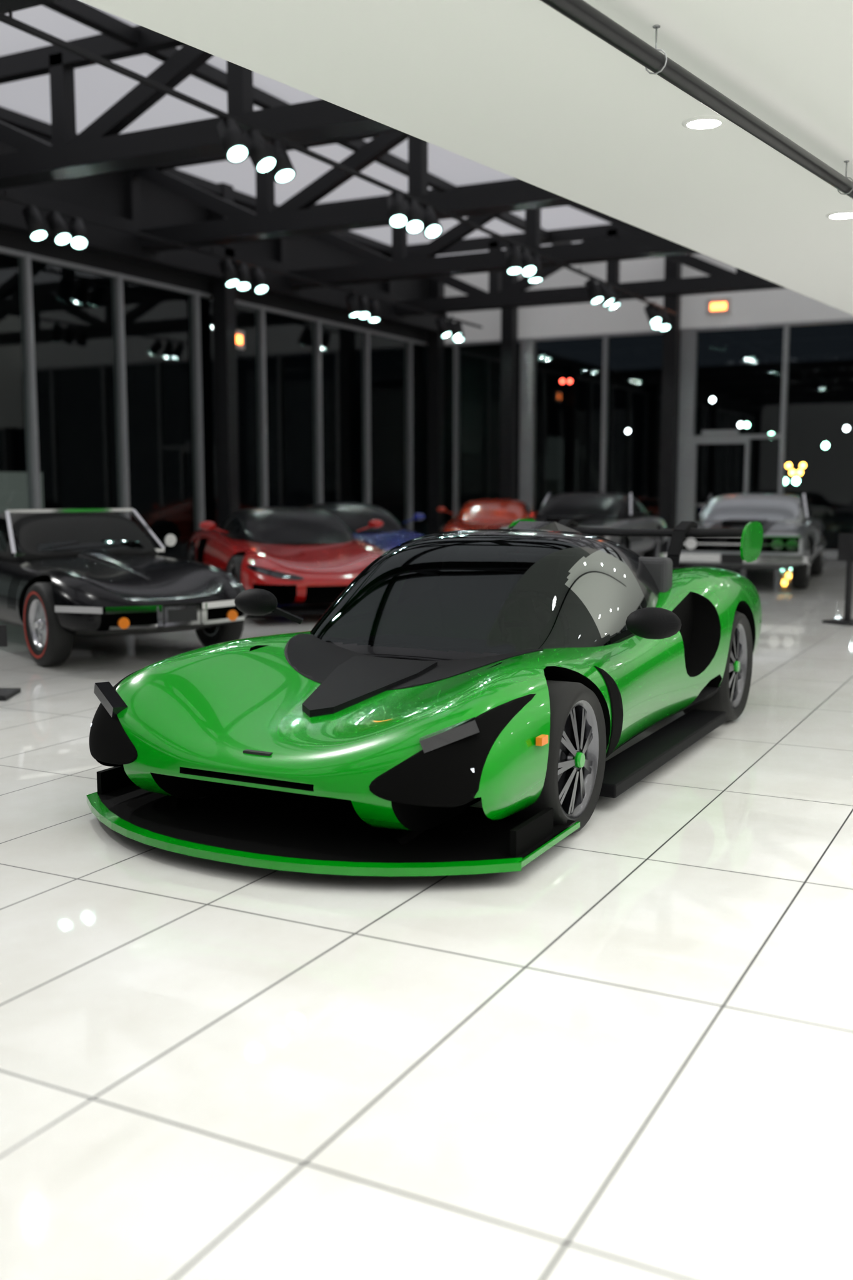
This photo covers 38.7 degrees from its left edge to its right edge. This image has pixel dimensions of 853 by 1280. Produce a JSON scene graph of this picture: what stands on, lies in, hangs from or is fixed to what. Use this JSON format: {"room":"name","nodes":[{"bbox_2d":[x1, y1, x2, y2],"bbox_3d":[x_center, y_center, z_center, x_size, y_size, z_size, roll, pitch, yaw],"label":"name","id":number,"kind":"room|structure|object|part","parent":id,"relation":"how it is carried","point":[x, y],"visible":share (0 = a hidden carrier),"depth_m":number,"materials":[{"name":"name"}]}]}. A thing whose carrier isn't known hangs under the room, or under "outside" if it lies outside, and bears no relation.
{"room":"car showroom","nodes":[
{"label":"car showroom","id":0,"kind":"room"},
{"bbox_2d":[0,126,428,531],"bbox_3d":[-8.096,-4.008,14.735,0.240,7.150,35.300,4,8,27],"label":"wall","id":1,"kind":"structure","parent":0,"point":[160,207],"depth_m":21.93,"materials":[{"name":"silver metal"}]},
{"bbox_2d":[236,330,244,349],"bbox_3d":[-3.605,-5.667,22.874,0.085,0.340,0.520,4,8,27],"label":"exit sign","id":2,"kind":"object","parent":1,"relation":"attached to","point":[240,334],"visible":0.54,"depth_m":22.96,"materials":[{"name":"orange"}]},
{"bbox_2d":[0,4,611,256],"bbox_3d":[-0.933,-6.951,10.703,16.300,0.300,35.500,4,8,27],"label":"roof","id":3,"kind":"structure","parent":0,"point":[98,87],"depth_m":18.03,"materials":[{"name":"grey"}]},
{"bbox_2d":[0,0,786,333],"bbox_3d":[-1.998,-6.047,11.265,13.720,1.695,35.300,4,8,27],"label":"truss","id":4,"kind":"object","parent":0,"point":[153,155],"depth_m":18.65,"materials":[{"name":"black metal"}]},
{"bbox_2d":[0,551,852,1279],"bbox_3d":[4.363,0.333,8.889,28.400,0.001,35.600,4,8,27],"label":"floor","id":5,"kind":"structure","parent":0,"point":[625,1052],"depth_m":3.26,"materials":[{"name":"white tile"}]},
{"bbox_2d":[0,624,20,701],"bbox_3d":[-3.048,0.144,8.392,0.360,0.500,0.360,0,7,-2],"label":"stand","id":6,"kind":"object","parent":5,"relation":"on","point":[5,694],"visible":1,"depth_m":8.37,"materials":[{"name":"black metal"}]},
{"bbox_2d":[0,508,248,666],"bbox_3d":[-3.271,-0.610,11.412,1.890,1.240,4.592,-5,9,-37],"label":"sports car","id":7,"kind":"object","parent":5,"relation":"on","point":[65,573],"visible":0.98,"depth_m":10.08,"materials":[{"name":"black paint"}]},
{"bbox_3d":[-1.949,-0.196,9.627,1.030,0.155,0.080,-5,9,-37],"label":"licence plate","id":8,"kind":"part","parent":7,"relation":"part of","materials":[{"name":"silver metal"}]},
{"bbox_2d":[210,182,239,526],"bbox_3d":[-3.703,-4.823,22.383,0.440,6.850,0.440,4,8,27],"label":"column","id":9,"kind":"structure","parent":5,"relation":"on","point":[224,297],"depth_m":22.30,"materials":[{"name":"black metal"}]},
{"bbox_2d":[187,506,386,616],"bbox_3d":[-1.706,-1.036,14.972,2.280,1.193,4.490,-3,8,-20],"label":"sports car","id":10,"kind":"object","parent":5,"relation":"on","point":[300,555],"visible":0.81,"depth_m":13.83,"materials":[{"name":"red paint"}]},
{"bbox_2d":[304,503,425,551],"bbox_3d":[-1.194,-1.484,18.513,2.280,1.193,4.490,-3,8,-20],"label":"sports car","id":11,"kind":"object","parent":5,"relation":"on","point":[355,516],"visible":0.19,"depth_m":17.93,"materials":[{"name":"blue paint"}]},
{"bbox_2d":[86,518,763,876],"bbox_3d":[0.415,-0.016,6.693,2.444,1.244,5.116,4,8,27],"label":"supercar","id":12,"kind":"object","parent":5,"relation":"on","point":[503,669],"visible":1,"depth_m":5.21,"materials":[{"name":"green paint"}]},
{"bbox_2d":[284,633,543,717],"bbox_3d":[-0.240,0.249,5.464,1.310,0.402,1.040,4,8,27],"label":"hood","id":13,"kind":"object","parent":12,"relation":"attached to","point":[327,675],"depth_m":5.46,"materials":[{"name":"green metal"}]},
{"bbox_2d":[234,588,681,643],"bbox_3d":[0.068,-0.120,6.012,2.444,0.189,0.218,4,8,27],"label":"mirror","id":14,"kind":"object","parent":12,"relation":"attached to","point":[556,617],"depth_m":5.81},
{"bbox_2d":[593,665,623,758],"bbox_3d":[0.655,0.318,5.548,0.477,0.442,0.192,4,8,27],"label":"vent","id":15,"kind":"object","parent":12,"relation":"attached to","point":[610,678],"depth_m":5.41,"materials":[{"name":"black"}]},
{"bbox_3d":[1.069,0.445,6.384,0.457,0.154,1.997,4,8,27],"label":"sill","id":16,"kind":"part","parent":12,"relation":"part of","materials":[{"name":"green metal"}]},
{"bbox_2d":[428,277,444,534],"bbox_3d":[0.235,-5.768,29.857,0.440,6.850,0.440,4,8,27],"label":"column","id":17,"kind":"structure","parent":5,"relation":"on","point":[435,289],"depth_m":29.79,"materials":[{"name":"black metal"}]},
{"bbox_2d":[436,498,537,532],"bbox_3d":[1.373,-2.263,24.685,2.280,1.193,4.490,1,7,8],"label":"sports car","id":18,"kind":"object","parent":5,"relation":"on","point":[487,514],"visible":0.49,"depth_m":24.03,"materials":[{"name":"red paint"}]},
{"bbox_2d":[500,270,518,499],"bbox_3d":[1.963,-5.654,28.960,0.440,6.850,0.440,4,8,27],"label":"column","id":19,"kind":"structure","parent":5,"relation":"on","point":[509,317],"depth_m":28.83,"materials":[{"name":"black metal"}]},
{"bbox_2d":[500,492,669,557],"bbox_3d":[2.764,-1.833,20.672,2.059,1.345,5.215,3,8,21],"label":"car","id":20,"kind":"object","parent":5,"relation":"on","point":[599,510],"visible":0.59,"depth_m":20.07,"materials":[{"name":"black paint"},{"name":"dark glass"},{"name":"rubber"}]},
{"bbox_2d":[533,516,614,526],"bbox_3d":[2.170,-1.706,19.189,1.497,0.465,1.685,4,8,27],"label":"hood","id":21,"kind":"object","parent":20,"relation":"attached to","point":[583,521],"depth_m":19.12,"materials":[{"name":"black paint"}]},
{"bbox_3d":[2.767,-2.038,20.653,2.059,0.926,5.200,3,8,21],"label":"chrome trim","id":22,"kind":"part","parent":20,"relation":"part of","materials":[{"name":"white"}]},
{"bbox_2d":[658,257,681,551],"bbox_3d":[5.446,-5.426,27.154,0.440,6.850,0.440,4,8,27],"label":"column","id":23,"kind":"structure","parent":5,"relation":"on","point":[672,269],"depth_m":27.07,"materials":[{"name":"grey paint"}]},
{"bbox_2d":[660,493,826,588],"bbox_3d":[5.126,-1.615,18.943,2.059,1.345,5.215,3,8,21],"label":"car","id":24,"kind":"object","parent":5,"relation":"on","point":[793,539],"visible":0.83,"depth_m":17.19,"materials":[{"name":"grey paint"}]},
{"bbox_3d":[4.168,-1.105,16.568,0.300,0.130,0.010,3,8,21],"label":"licence plate","id":25,"kind":"part","parent":24,"relation":"part of","materials":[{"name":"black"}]},
{"bbox_2d":[702,518,778,551],"bbox_3d":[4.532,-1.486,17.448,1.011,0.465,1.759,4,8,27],"label":"grille","id":26,"kind":"object","parent":24,"relation":"attached to","point":[709,544],"depth_m":16.81,"materials":[{"name":"grey metal"}]},
{"bbox_2d":[822,533,852,626],"bbox_3d":[4.477,-0.646,12.857,0.360,0.950,0.360,-5,9,-32],"label":"stand","id":27,"kind":"object","parent":5,"relation":"on","point":[845,540],"visible":1,"depth_m":12.85,"materials":[{"name":"black metal"}]},
{"bbox_2d":[78,0,852,314],"bbox_3d":[8.575,-4.503,5.888,18.738,3.950,35.300,4,8,27],"label":"ceiling","id":28,"kind":"structure","parent":0,"point":[519,89],"depth_m":5.42,"materials":[{"name":"white paint"}]},
{"bbox_2d":[0,190,482,341],"bbox_3d":[-3.157,-6.071,19.948,0.395,0.553,19.500,4,8,27],"label":"track spotlight","id":29,"kind":"object","parent":28,"relation":"attached to","point":[359,306],"visible":1,"depth_m":19.78,"materials":[{"name":"black metal"}]},
{"bbox_2d":[0,10,676,331],"bbox_3d":[0.733,-5.746,17.370,0.397,0.553,20.500,4,8,27],"label":"track spotlight","id":30,"kind":"object","parent":28,"relation":"attached to","point":[273,155],"visible":1,"depth_m":14.21,"materials":[{"name":"black metal"}]},
{"bbox_2d":[540,0,852,198],"bbox_3d":[1.584,-2.392,5.642,0.095,0.178,20.000,5,9,35],"label":"ceiling pipe","id":31,"kind":"object","parent":28,"relation":"attached to","point":[580,12],"visible":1,"depth_m":4.87,"materials":[{"name":"black metal"}]},
{"bbox_2d":[681,115,726,129],"bbox_3d":[1.346,-2.507,5.889,0.210,0.012,0.210,4,8,27],"label":"recessed light","id":32,"kind":"object","parent":28,"relation":"in","point":[707,121],"visible":1,"depth_m":5.86,"materials":[{"name":"white paint"}]},
{"bbox_2d":[826,210,852,219],"bbox_3d":[2.706,-2.760,7.893,0.210,0.012,0.210,4,8,27],"label":"recessed light","id":33,"kind":"object","parent":28,"relation":"in","point":[845,214],"visible":1,"depth_m":7.87,"materials":[{"name":"white paint"}]},
{"bbox_2d":[444,253,852,554],"bbox_3d":[12.547,-5.162,23.866,28.300,7.150,0.260,4,8,27],"label":"wall","id":34,"kind":"structure","parent":0,"point":[786,308],"depth_m":27.72,"materials":[{"name":"grey paint"}]},
{"bbox_2d":[706,297,731,315],"bbox_3d":[6.425,-7.328,26.691,0.520,0.340,0.085,4,8,27],"label":"exit sign","id":35,"kind":"object","parent":34,"relation":"attached to","point":[719,306],"visible":1,"depth_m":26.65,"materials":[{"name":"yellow"}]},
{"bbox_2d":[691,429,779,522],"bbox_3d":[6.854,-3.312,27.015,1.910,2.690,0.170,4,8,27],"label":"door","id":36,"kind":"structure","parent":34,"relation":"in","point":[715,437],"depth_m":26.96,"materials":[{"name":"silver metal"}]},
{"label":"outside","id":37,"kind":"structure","parent":0,"visible":0},
{"bbox_2d":[0,471,43,513],"bbox_3d":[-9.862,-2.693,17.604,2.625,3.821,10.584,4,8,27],"label":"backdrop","id":38,"kind":"structure","parent":37,"point":[14,492],"depth_m":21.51,"materials":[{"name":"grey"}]},
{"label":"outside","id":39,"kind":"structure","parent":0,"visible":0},
{"bbox_2d":[0,253,852,559],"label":"window","id":40,"kind":"structure","parent":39,"point":[72,309],"depth_m":43.16,"materials":[{"name":"black glass"}]},
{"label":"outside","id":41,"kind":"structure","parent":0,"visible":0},
{"bbox_2d":[560,379,564,383],"label":"street lamps","id":42,"kind":"object","parent":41,"point":[562,380],"depth_m":50.22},
{"bbox_2d":[568,379,571,383],"label":"street lamps","id":43,"kind":"object","parent":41,"point":[570,380],"depth_m":50.08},
{"bbox_2d":[626,429,629,433],"label":"street lamps","id":44,"kind":"object","parent":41,"point":[627,430],"depth_m":49.17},
{"bbox_2d":[710,397,714,402],"label":"street lamps","id":45,"kind":"object","parent":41,"point":[712,399],"depth_m":47.45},
{"bbox_2d":[738,422,749,427],"label":"street lamps","id":46,"kind":"object","parent":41,"point":[740,424],"depth_m":47.03,"materials":[{"name":"white"}]},
{"bbox_2d":[784,478,787,484],"label":"street lamps","id":47,"kind":"object","parent":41,"point":[785,480],"depth_m":46.50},
{"bbox_2d":[786,463,791,468],"label":"street lamps","id":48,"kind":"object","parent":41,"point":[789,465],"depth_m":46.40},
{"bbox_2d":[790,470,802,474],"label":"street lamps","id":49,"kind":"object","parent":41,"point":[800,472],"depth_m":46.31,"materials":[{"name":"white"}]},
{"bbox_2d":[793,478,799,484],"label":"street lamps","id":50,"kind":"object","parent":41,"point":[796,480],"depth_m":46.31,"materials":[{"name":"white"}]},
{"bbox_2d":[800,463,805,468],"label":"street lamps","id":51,"kind":"object","parent":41,"point":[802,465],"depth_m":46.14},
{"bbox_2d":[822,442,828,448],"label":"street lamps","id":52,"kind":"object","parent":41,"point":[825,445],"depth_m":45.68,"materials":[{"name":"white"}]},
{"bbox_2d":[844,425,849,431],"label":"street lamps","id":53,"kind":"object","parent":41,"point":[846,428],"depth_m":45.28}
]}

